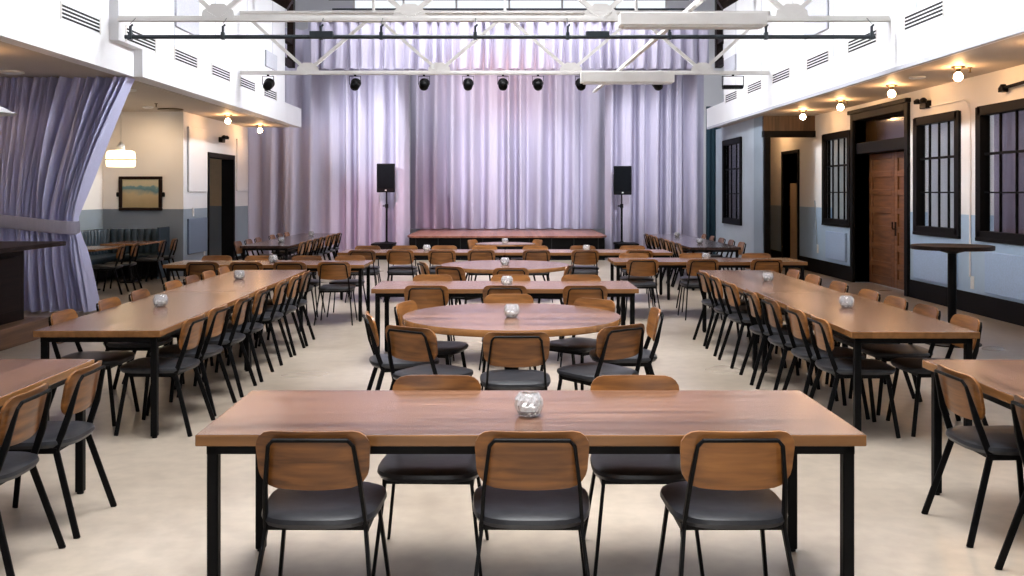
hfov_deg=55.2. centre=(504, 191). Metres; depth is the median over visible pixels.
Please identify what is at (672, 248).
dining chair
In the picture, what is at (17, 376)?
dining table
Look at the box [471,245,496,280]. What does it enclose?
dining chair
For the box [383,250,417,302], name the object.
dining chair
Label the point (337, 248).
dining chair
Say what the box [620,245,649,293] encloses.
dining chair
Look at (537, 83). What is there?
spotlight
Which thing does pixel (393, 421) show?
dining table
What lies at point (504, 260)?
votive holder
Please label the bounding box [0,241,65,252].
countertop
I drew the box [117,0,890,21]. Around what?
roof truss
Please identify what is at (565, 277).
dining chair
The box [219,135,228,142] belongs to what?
emergency light
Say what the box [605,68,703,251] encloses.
curtain
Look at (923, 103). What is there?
emergency light
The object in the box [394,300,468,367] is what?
dining chair
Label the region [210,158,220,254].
wall
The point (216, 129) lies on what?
wall
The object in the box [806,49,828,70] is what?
air vent
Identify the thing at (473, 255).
dining chair
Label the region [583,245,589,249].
votive holder
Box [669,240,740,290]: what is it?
dining table
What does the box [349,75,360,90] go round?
spotlight
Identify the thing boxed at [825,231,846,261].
wainscot panel
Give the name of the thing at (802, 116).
bulb
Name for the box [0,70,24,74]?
recessed light
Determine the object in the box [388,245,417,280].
dining chair
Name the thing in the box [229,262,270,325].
dining chair
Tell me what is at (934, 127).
blind
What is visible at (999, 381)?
dining table
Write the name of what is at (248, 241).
dining chair
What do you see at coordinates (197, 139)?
acoustic panel
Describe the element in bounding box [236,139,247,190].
acoustic panel
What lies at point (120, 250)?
dining chair
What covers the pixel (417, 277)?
dining chair
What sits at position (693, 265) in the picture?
dining chair
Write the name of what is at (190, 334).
dining chair
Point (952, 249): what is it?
table
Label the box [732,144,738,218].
window pane
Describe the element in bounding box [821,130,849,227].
window
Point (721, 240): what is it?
dining chair
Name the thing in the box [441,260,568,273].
round table
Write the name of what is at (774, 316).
dining chair
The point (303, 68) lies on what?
roof truss
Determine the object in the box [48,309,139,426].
dining chair
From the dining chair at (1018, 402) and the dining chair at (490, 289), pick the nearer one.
the dining chair at (1018, 402)
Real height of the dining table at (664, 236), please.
0.740 m
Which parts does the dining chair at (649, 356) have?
seat, seat frame, leg, leg, backrest, frame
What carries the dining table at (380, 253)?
on the floor
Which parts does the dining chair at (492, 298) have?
leg, backrest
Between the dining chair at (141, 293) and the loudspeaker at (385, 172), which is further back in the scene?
the loudspeaker at (385, 172)
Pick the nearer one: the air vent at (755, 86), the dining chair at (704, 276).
the dining chair at (704, 276)
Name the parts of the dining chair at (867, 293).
leg, backrest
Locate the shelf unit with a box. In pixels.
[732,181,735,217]
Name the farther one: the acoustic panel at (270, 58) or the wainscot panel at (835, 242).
the acoustic panel at (270, 58)
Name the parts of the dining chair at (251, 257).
backrest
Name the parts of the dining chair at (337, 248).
frame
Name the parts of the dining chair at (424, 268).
frame, backrest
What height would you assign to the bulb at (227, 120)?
0.188 m
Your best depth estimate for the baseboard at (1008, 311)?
14.36 m
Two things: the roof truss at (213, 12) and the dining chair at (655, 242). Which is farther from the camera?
the dining chair at (655, 242)
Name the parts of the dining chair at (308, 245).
backrest, frame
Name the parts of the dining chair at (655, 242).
frame, backrest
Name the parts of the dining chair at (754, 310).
leg, backrest, frame, leg, seat, leg, leg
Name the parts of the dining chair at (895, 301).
leg, leg, seat, backrest, leg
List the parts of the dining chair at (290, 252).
seat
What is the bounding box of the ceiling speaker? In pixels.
[157,108,183,110]
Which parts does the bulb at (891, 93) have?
bulb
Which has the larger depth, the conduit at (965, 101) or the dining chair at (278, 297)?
the conduit at (965, 101)
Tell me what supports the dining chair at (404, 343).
on the floor
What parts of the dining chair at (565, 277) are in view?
backrest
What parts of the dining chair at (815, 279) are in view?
backrest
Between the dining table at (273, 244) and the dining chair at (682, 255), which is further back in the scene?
the dining table at (273, 244)
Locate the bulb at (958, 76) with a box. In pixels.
[951,66,964,80]
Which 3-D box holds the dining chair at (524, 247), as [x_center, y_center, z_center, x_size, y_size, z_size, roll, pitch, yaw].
[0.490,1.283,15.916,0.493,0.802,0.562,0,0,3]
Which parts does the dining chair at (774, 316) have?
leg, backrest, frame, leg, seat frame, seat, leg, leg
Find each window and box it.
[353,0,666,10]
[722,137,741,225]
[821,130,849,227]
[912,110,960,238]
[975,98,1023,245]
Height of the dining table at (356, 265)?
0.740 m
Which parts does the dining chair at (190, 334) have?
leg, leg, seat frame, seat, leg, frame, backrest, leg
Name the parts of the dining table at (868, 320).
leg, leg, leg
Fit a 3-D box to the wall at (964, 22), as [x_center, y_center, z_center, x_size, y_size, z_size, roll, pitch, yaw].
[5.125,-4.110,10.150,0.250,5.020,28.300,0,0,0]
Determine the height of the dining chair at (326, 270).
0.802 m
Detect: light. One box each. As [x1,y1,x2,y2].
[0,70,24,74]
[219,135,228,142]
[580,71,674,84]
[618,12,767,29]
[913,97,930,108]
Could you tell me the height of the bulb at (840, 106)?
0.188 m
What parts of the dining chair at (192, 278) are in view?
backrest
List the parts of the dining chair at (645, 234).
frame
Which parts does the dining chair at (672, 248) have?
frame, leg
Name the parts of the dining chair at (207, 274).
backrest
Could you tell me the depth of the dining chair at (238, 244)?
17.53 m
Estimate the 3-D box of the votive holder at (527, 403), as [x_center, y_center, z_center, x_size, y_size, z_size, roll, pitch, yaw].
[0.100,0.892,4.120,0.124,0.096,0.124,0,0,-12]
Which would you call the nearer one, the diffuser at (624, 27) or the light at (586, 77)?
the diffuser at (624, 27)
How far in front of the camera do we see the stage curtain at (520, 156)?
28.29 m
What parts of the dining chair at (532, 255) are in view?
backrest, frame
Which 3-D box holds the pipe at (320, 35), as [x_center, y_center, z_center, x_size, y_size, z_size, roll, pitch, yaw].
[-0.065,-2.099,12.571,9.570,0.308,0.222,0,0,0]
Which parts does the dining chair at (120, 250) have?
leg, seat, leg, backrest, frame, leg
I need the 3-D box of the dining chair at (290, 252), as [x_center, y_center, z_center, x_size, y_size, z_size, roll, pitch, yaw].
[-4.573,1.283,20.154,0.562,0.802,0.493,0,0,-1]
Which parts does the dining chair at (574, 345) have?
seat frame, seat, leg, leg, backrest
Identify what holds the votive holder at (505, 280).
on the dining table at (386, 289)
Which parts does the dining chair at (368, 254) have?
backrest, frame, seat frame, seat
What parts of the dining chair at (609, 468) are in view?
leg, leg, seat frame, backrest, seat, leg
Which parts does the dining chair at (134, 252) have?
leg, leg, seat, leg, backrest, frame, leg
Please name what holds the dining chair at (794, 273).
on the floor
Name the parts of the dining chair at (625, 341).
leg, seat frame, seat, frame, backrest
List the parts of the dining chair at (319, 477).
leg, leg, backrest, frame, seat frame, seat, leg, leg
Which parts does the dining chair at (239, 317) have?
leg, leg, seat, leg, frame, backrest, leg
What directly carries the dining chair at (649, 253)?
on the floor
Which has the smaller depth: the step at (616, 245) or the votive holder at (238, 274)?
the votive holder at (238, 274)
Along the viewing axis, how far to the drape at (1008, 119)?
12.95 m
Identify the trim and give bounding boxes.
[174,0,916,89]
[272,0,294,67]
[707,26,1023,128]
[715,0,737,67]
[762,131,815,255]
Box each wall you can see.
[0,0,300,126]
[79,159,102,230]
[103,112,182,275]
[183,112,247,259]
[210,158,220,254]
[285,0,723,238]
[707,0,1023,126]
[716,116,763,257]
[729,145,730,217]
[771,64,1023,303]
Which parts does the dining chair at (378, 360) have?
backrest, leg, frame, leg, seat frame, seat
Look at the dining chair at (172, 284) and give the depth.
9.71 m
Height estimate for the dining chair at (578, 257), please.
0.802 m
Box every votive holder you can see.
[153,294,167,306]
[234,270,244,279]
[268,255,277,261]
[423,245,430,250]
[500,257,509,264]
[501,276,512,284]
[502,238,507,243]
[504,304,519,317]
[514,391,542,416]
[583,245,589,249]
[697,238,702,243]
[702,253,710,258]
[762,272,773,281]
[839,295,853,307]
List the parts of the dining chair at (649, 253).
frame, backrest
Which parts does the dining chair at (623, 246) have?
backrest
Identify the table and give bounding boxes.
[0,359,94,493]
[33,292,253,437]
[87,246,118,290]
[100,241,159,282]
[163,260,372,321]
[163,270,306,366]
[195,390,866,575]
[240,239,314,259]
[276,233,337,274]
[337,249,504,299]
[371,281,638,352]
[402,303,620,369]
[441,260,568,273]
[475,242,534,256]
[505,249,672,299]
[608,258,807,314]
[648,234,706,275]
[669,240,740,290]
[700,270,838,369]
[757,292,979,430]
[910,243,994,347]
[922,360,1023,494]
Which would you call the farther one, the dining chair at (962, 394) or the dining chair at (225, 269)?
the dining chair at (225, 269)
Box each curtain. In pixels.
[0,76,134,312]
[247,28,409,256]
[410,68,604,228]
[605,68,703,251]
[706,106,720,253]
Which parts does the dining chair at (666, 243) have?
backrest, frame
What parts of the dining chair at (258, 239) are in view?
seat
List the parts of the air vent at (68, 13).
frame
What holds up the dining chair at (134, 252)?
on the floor
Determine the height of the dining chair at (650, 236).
0.802 m
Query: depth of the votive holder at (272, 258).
13.06 m
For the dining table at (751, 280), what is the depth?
10.18 m
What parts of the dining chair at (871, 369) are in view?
leg, backrest, frame, leg, seat, seat frame, leg, leg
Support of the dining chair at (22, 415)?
on the floor
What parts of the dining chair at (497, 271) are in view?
frame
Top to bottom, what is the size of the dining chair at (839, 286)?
0.802 m
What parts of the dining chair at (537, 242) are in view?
backrest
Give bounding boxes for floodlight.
[722,75,743,88]
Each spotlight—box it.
[262,75,274,90]
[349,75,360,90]
[418,75,429,90]
[462,75,473,90]
[497,75,508,90]
[532,75,543,90]
[575,76,585,90]
[652,85,662,90]
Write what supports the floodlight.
hanging from the roof truss at (303, 68)
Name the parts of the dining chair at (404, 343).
backrest, frame, seat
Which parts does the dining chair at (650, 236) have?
frame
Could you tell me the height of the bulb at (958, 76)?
0.188 m
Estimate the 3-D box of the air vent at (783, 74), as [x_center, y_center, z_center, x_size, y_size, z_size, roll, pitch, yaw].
[4.992,-2.105,17.741,0.016,0.210,1.112,0,0,0]
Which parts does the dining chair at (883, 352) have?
leg, seat frame, seat, leg, backrest, frame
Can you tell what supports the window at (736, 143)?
in the wall at (744, 233)
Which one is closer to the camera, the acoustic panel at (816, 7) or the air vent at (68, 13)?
the air vent at (68, 13)
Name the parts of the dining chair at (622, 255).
backrest, seat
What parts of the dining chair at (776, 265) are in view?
backrest, frame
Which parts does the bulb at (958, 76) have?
bulb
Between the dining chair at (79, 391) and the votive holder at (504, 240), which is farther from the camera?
the votive holder at (504, 240)
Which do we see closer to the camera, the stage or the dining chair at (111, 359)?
the dining chair at (111, 359)
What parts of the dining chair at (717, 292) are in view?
leg, backrest, frame, leg, seat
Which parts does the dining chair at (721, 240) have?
seat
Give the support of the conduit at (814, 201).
attached to the wall at (980, 90)
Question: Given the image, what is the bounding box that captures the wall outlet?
[970,276,973,288]
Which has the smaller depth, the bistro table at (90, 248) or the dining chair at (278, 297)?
the dining chair at (278, 297)
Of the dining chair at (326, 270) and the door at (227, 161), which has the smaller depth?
the dining chair at (326, 270)
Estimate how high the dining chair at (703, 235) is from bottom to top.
0.802 m
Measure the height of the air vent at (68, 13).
0.210 m
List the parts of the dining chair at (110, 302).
frame, backrest, leg, seat frame, seat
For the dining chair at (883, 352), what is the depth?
7.47 m
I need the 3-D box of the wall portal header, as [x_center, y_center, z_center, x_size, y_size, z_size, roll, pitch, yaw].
[5.960,-1.440,20.600,1.080,0.320,0.100,0,0,0]
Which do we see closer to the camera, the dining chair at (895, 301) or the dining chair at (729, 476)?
the dining chair at (729, 476)
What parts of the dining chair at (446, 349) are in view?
frame, backrest, seat frame, seat, leg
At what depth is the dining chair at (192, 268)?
12.36 m
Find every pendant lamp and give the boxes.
[0,106,16,115]
[105,113,135,166]
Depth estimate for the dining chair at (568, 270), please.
11.72 m
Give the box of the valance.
[308,22,708,69]
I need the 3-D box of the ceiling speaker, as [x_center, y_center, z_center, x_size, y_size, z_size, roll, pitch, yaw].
[-6.450,-1.585,18.900,0.480,0.030,0.480,0,0,0]
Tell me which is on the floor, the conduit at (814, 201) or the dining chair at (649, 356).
the dining chair at (649, 356)
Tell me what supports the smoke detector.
attached to the ceiling at (1007, 53)
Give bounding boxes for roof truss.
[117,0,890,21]
[239,0,769,74]
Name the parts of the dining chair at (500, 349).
seat, backrest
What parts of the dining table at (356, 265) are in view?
leg, leg, leg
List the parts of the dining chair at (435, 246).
backrest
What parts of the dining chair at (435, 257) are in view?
frame, backrest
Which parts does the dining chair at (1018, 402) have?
leg, frame, backrest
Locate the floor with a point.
(157, 526)
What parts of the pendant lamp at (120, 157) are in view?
lamp shade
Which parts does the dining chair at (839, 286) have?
backrest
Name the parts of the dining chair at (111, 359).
leg, backrest, frame, seat, seat frame, leg, leg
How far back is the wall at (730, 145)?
24.20 m
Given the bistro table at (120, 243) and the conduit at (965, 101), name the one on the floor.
the bistro table at (120, 243)
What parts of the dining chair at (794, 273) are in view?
backrest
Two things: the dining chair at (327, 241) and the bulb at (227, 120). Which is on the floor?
the dining chair at (327, 241)
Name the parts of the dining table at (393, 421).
leg, leg, leg, leg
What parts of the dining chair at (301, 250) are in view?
backrest, frame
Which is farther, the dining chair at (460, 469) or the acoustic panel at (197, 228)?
the acoustic panel at (197, 228)
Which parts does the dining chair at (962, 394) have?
leg, backrest, frame, leg, seat, seat frame, leg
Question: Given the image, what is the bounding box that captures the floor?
[0,256,1023,575]
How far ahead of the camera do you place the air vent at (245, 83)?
19.12 m
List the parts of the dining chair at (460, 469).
leg, leg, seat, seat frame, backrest, leg, leg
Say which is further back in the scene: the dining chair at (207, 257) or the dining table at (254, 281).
the dining chair at (207, 257)
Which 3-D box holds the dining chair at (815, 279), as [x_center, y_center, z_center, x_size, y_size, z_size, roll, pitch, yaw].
[3.058,1.283,10.397,0.562,0.802,0.493,0,0,-1]
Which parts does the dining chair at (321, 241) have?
backrest, frame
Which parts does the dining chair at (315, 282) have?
backrest, seat, leg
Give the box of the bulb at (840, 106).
[835,99,844,110]
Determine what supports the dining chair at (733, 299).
on the floor
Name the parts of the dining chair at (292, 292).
leg, seat, leg, backrest, frame, leg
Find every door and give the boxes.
[207,152,234,259]
[781,149,798,259]
[847,98,910,296]
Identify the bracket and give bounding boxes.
[998,81,1023,92]
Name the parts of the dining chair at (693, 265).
leg, leg, seat, seat frame, frame, backrest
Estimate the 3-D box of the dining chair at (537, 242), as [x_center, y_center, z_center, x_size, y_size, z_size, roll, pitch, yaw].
[0.410,1.283,18.065,0.562,0.802,0.493,0,0,-22]
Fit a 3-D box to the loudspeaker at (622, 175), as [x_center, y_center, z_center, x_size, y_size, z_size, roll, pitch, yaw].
[2.930,-0.290,24.593,0.453,0.720,0.415,0,0,0]
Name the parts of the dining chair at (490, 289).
leg, backrest, frame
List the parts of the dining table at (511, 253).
leg, leg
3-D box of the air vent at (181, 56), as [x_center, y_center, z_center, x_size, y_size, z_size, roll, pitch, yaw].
[-5.022,-2.105,15.441,0.016,0.210,1.112,0,0,0]
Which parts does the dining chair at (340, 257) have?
leg, seat, backrest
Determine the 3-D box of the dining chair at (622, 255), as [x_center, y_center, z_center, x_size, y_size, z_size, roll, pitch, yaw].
[1.859,1.283,13.914,0.493,0.802,0.562,0,0,-2]
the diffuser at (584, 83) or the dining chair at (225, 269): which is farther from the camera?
the diffuser at (584, 83)
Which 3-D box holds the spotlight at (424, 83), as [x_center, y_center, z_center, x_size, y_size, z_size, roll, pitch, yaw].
[-1.528,-2.062,18.522,0.218,0.307,0.277,0,0,0]
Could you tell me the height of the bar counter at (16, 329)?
1.100 m
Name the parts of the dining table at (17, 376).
leg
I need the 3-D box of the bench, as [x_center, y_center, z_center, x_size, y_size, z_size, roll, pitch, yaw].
[-7.330,1.180,17.195,1.320,1.000,4.590,0,0,0]
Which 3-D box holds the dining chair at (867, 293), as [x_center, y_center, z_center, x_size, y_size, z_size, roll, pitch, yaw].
[3.058,1.283,8.796,0.562,0.802,0.493,0,0,-1]
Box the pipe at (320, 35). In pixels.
[124,18,875,39]
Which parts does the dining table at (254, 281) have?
leg, leg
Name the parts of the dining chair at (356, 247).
backrest, seat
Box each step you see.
[371,242,396,259]
[613,242,638,248]
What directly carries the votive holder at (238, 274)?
on the dining table at (254, 281)
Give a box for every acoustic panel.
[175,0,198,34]
[187,126,207,191]
[187,217,207,254]
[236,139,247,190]
[265,50,276,70]
[724,54,735,70]
[804,0,828,39]
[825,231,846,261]
[913,243,957,286]
[985,251,1023,300]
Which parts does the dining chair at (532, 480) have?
leg, seat, seat frame, backrest, frame, leg, leg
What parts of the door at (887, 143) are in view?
transom glass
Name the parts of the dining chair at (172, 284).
backrest, leg, leg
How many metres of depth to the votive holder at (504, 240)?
17.81 m
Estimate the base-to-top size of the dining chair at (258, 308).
0.802 m
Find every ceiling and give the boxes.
[0,41,288,126]
[720,34,1023,126]
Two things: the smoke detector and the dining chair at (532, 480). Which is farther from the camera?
the smoke detector
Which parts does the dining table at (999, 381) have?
leg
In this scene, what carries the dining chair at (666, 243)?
on the floor
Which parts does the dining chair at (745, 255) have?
backrest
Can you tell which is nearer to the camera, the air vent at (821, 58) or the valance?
the air vent at (821, 58)
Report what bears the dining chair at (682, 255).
on the floor
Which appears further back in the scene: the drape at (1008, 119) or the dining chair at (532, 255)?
the dining chair at (532, 255)
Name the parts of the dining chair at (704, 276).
leg, backrest, frame, leg, seat, leg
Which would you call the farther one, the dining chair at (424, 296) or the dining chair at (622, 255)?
the dining chair at (622, 255)
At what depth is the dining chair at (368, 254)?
14.90 m
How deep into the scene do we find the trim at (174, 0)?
17.01 m
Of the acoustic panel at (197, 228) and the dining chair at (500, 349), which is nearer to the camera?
the dining chair at (500, 349)
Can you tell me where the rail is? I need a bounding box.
[592,0,704,92]
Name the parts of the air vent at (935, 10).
frame, frame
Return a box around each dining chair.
[0,360,116,538]
[0,383,65,575]
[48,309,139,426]
[92,245,128,294]
[96,297,175,389]
[103,243,142,291]
[114,313,214,436]
[122,289,200,383]
[134,240,166,284]
[145,238,179,281]
[146,304,236,415]
[163,280,227,365]
[177,295,256,397]
[183,275,233,318]
[186,262,230,315]
[200,270,255,343]
[201,255,231,259]
[202,288,273,381]
[216,266,267,337]
[226,280,292,365]
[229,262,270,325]
[233,241,241,259]
[244,239,253,255]
[245,255,273,293]
[252,275,305,355]
[254,237,283,258]
[255,430,390,575]
[258,270,314,346]
[268,235,296,254]
[273,262,316,325]
[276,233,297,257]
[278,241,306,259]
[282,239,314,278]
[289,238,318,278]
[291,255,324,316]
[296,236,324,255]
[307,235,331,259]
[314,262,357,325]
[317,234,336,259]
[320,232,341,257]
[327,255,365,316]
[345,250,381,302]
[348,246,380,296]
[363,311,439,389]
[372,375,488,575]
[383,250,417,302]
[385,325,473,389]
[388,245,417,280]
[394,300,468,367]
[404,285,454,364]
[413,275,454,356]
[417,261,460,304]
[428,250,457,302]
[430,245,456,269]
[435,266,483,304]
[466,239,498,280]
[467,250,494,280]
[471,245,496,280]
[473,430,589,575]
[479,285,530,369]
[480,294,536,389]
[480,332,550,389]
[491,275,530,280]
[492,268,528,275]
[511,239,545,280]
[522,250,552,302]
[523,246,548,280]
[532,264,574,304]
[540,298,614,389]
[557,285,607,366]
[557,323,644,389]
[559,275,600,356]
[570,245,598,269]
[571,250,598,274]
[584,375,704,575]
[589,307,663,374]
[619,253,655,307]
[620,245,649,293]
[620,259,661,320]
[622,250,655,302]
[644,233,659,248]
[648,235,674,271]
[652,236,680,276]
[655,430,795,575]
[657,237,686,277]
[662,239,688,282]
[669,241,676,286]
[672,242,684,289]
[676,253,716,312]
[677,259,722,319]
[680,234,706,269]
[687,236,715,275]
[693,270,750,346]
[705,275,761,356]
[710,238,725,269]
[710,240,734,269]
[718,281,786,368]
[719,242,745,269]
[739,289,812,385]
[740,253,770,301]
[743,259,782,299]
[746,269,801,343]
[756,297,838,401]
[775,274,821,353]
[782,306,869,419]
[786,281,848,367]
[807,314,900,438]
[811,289,885,383]
[829,296,914,398]
[861,304,949,415]
[886,314,988,436]
[921,364,1023,547]
[994,395,1023,569]
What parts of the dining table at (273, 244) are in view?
leg, leg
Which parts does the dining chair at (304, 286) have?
leg, leg, seat, leg, frame, backrest, leg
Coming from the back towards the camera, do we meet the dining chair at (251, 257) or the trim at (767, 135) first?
the trim at (767, 135)
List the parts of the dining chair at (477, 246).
backrest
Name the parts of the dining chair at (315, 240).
backrest, frame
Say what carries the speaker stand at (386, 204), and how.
on the step at (381, 245)
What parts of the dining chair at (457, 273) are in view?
backrest, frame, seat frame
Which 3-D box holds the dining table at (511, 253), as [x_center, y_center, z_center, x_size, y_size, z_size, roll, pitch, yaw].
[1.302,1.310,15.630,2.600,0.740,0.860,0,0,0]
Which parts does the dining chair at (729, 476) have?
leg, leg, seat, seat frame, frame, backrest, leg, leg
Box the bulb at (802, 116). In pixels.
[798,110,806,119]
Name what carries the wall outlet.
attached to the wall at (980, 90)
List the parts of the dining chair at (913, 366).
leg, leg, seat frame, seat, leg, frame, backrest, leg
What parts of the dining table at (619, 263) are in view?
leg, leg, leg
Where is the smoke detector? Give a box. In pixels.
[909,76,925,79]
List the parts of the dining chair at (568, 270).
seat frame, backrest, frame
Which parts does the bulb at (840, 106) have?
bulb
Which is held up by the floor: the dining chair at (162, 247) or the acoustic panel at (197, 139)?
the dining chair at (162, 247)
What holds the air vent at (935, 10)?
in the wall at (964, 22)
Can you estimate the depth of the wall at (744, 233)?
21.81 m
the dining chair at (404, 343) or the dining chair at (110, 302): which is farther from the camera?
the dining chair at (110, 302)
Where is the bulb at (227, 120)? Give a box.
[224,114,231,123]
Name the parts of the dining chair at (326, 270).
leg, leg, backrest, frame, seat, seat frame, leg, leg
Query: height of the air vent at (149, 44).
0.210 m
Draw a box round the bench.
[81,226,168,280]
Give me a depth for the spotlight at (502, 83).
18.46 m
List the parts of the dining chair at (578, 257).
seat, backrest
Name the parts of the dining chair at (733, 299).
leg, backrest, frame, leg, seat frame, seat, leg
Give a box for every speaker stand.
[379,192,394,242]
[614,195,629,242]
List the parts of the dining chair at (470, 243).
backrest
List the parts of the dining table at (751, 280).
leg, leg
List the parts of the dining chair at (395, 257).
backrest, frame, seat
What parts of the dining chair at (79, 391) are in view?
leg, seat frame, seat, leg, frame, backrest, leg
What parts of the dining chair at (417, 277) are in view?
backrest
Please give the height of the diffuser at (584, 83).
0.020 m
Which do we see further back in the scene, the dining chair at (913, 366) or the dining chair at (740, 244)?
the dining chair at (740, 244)
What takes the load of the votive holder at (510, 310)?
on the round table at (469, 320)
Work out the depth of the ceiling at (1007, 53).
13.81 m
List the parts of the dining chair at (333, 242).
frame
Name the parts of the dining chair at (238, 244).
backrest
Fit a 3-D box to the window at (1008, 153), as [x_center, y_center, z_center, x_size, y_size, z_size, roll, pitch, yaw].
[6.581,-0.250,12.510,0.253,1.840,1.920,0,0,0]
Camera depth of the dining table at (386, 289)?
9.65 m
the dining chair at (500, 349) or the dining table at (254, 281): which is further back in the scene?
the dining table at (254, 281)
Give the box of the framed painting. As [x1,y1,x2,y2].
[116,176,164,210]
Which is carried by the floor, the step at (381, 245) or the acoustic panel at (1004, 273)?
the step at (381, 245)
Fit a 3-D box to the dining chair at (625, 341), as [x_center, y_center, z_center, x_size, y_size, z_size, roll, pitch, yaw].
[0.654,1.283,6.679,0.493,0.802,0.562,0,0,-37]
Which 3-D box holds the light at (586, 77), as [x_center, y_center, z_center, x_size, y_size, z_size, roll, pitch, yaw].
[2.260,-2.110,18.150,1.720,0.220,0.260,0,0,0]
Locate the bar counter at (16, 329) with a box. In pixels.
[0,241,65,350]
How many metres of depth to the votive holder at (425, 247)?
15.61 m
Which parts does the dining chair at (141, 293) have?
backrest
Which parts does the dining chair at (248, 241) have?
backrest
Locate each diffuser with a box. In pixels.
[583,82,671,84]
[622,25,762,29]
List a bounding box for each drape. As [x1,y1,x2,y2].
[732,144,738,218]
[994,110,1023,233]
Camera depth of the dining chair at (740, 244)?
17.23 m
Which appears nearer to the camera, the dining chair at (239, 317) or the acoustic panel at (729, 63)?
the dining chair at (239, 317)
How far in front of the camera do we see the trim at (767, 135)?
20.52 m
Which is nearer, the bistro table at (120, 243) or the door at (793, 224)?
the bistro table at (120, 243)
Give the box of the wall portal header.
[762,116,814,130]
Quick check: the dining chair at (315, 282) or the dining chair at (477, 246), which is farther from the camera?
the dining chair at (477, 246)
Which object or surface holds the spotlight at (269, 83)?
hanging from the roof truss at (303, 68)
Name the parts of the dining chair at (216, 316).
leg, leg, seat, leg, frame, backrest, leg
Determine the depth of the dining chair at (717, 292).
10.09 m
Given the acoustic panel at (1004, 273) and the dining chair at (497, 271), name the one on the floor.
the dining chair at (497, 271)
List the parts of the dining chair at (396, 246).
seat, backrest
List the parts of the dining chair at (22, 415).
leg, seat, backrest, frame, leg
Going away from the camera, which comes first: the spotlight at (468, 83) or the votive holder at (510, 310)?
the votive holder at (510, 310)
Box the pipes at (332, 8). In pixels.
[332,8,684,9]
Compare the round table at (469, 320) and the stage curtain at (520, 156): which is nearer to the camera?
the round table at (469, 320)
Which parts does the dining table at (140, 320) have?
leg, leg, leg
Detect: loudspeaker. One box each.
[377,164,394,191]
[613,166,631,194]
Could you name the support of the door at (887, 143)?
in the wall at (980, 90)
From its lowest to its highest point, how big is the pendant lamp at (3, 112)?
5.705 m
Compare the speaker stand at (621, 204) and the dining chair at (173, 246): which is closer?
the dining chair at (173, 246)
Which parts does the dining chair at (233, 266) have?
frame, backrest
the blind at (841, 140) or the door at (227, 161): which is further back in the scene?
the door at (227, 161)
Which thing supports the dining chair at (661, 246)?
on the floor
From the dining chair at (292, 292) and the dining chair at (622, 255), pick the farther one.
the dining chair at (622, 255)
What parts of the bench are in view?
backrest, seat, panel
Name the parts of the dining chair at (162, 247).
seat frame, seat, leg, backrest, frame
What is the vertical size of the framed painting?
0.680 m
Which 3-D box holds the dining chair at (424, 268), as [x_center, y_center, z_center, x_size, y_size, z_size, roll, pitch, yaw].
[-0.831,1.283,12.430,0.562,0.802,0.493,0,0,-18]
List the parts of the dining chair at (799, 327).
leg, backrest, frame, leg, seat, leg, leg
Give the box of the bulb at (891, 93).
[886,84,897,97]
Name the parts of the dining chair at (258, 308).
leg, leg, seat, leg, frame, backrest, leg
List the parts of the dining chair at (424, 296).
backrest, frame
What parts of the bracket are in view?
rod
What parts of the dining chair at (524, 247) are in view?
backrest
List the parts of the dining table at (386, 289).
leg, leg, leg, leg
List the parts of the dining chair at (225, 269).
backrest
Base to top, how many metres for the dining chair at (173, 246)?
0.802 m
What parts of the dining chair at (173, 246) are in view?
leg, seat, frame, backrest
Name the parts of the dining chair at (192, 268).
frame, backrest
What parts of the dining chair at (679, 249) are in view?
leg, frame, backrest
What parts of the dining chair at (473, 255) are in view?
backrest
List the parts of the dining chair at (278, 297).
leg, seat, seat frame, leg, frame, backrest, leg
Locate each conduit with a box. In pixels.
[814,201,817,243]
[930,99,970,276]
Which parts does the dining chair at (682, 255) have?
leg, leg, seat, backrest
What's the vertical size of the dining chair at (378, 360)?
0.802 m
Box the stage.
[407,229,606,259]
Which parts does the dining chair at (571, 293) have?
frame, backrest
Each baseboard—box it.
[183,254,246,275]
[771,249,1023,326]
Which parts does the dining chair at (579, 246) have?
backrest, seat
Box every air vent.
[60,1,100,34]
[125,25,155,52]
[174,46,197,68]
[211,63,229,81]
[240,75,255,91]
[264,89,276,100]
[725,89,736,103]
[747,78,761,94]
[772,66,789,84]
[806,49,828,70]
[847,27,876,54]
[903,0,944,31]
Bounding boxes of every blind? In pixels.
[834,138,846,218]
[927,121,953,227]
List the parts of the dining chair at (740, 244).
backrest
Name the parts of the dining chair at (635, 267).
leg, backrest, frame, seat, seat frame, leg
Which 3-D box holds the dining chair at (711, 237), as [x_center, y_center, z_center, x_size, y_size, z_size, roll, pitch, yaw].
[3.954,1.283,19.710,0.562,0.802,0.493,0,0,3]
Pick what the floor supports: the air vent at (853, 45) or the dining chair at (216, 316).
the dining chair at (216, 316)
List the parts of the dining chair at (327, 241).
frame, backrest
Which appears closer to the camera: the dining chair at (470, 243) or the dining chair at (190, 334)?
the dining chair at (190, 334)
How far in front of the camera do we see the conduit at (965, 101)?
13.65 m
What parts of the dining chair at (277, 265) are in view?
frame, backrest, seat, leg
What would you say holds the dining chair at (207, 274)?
on the floor

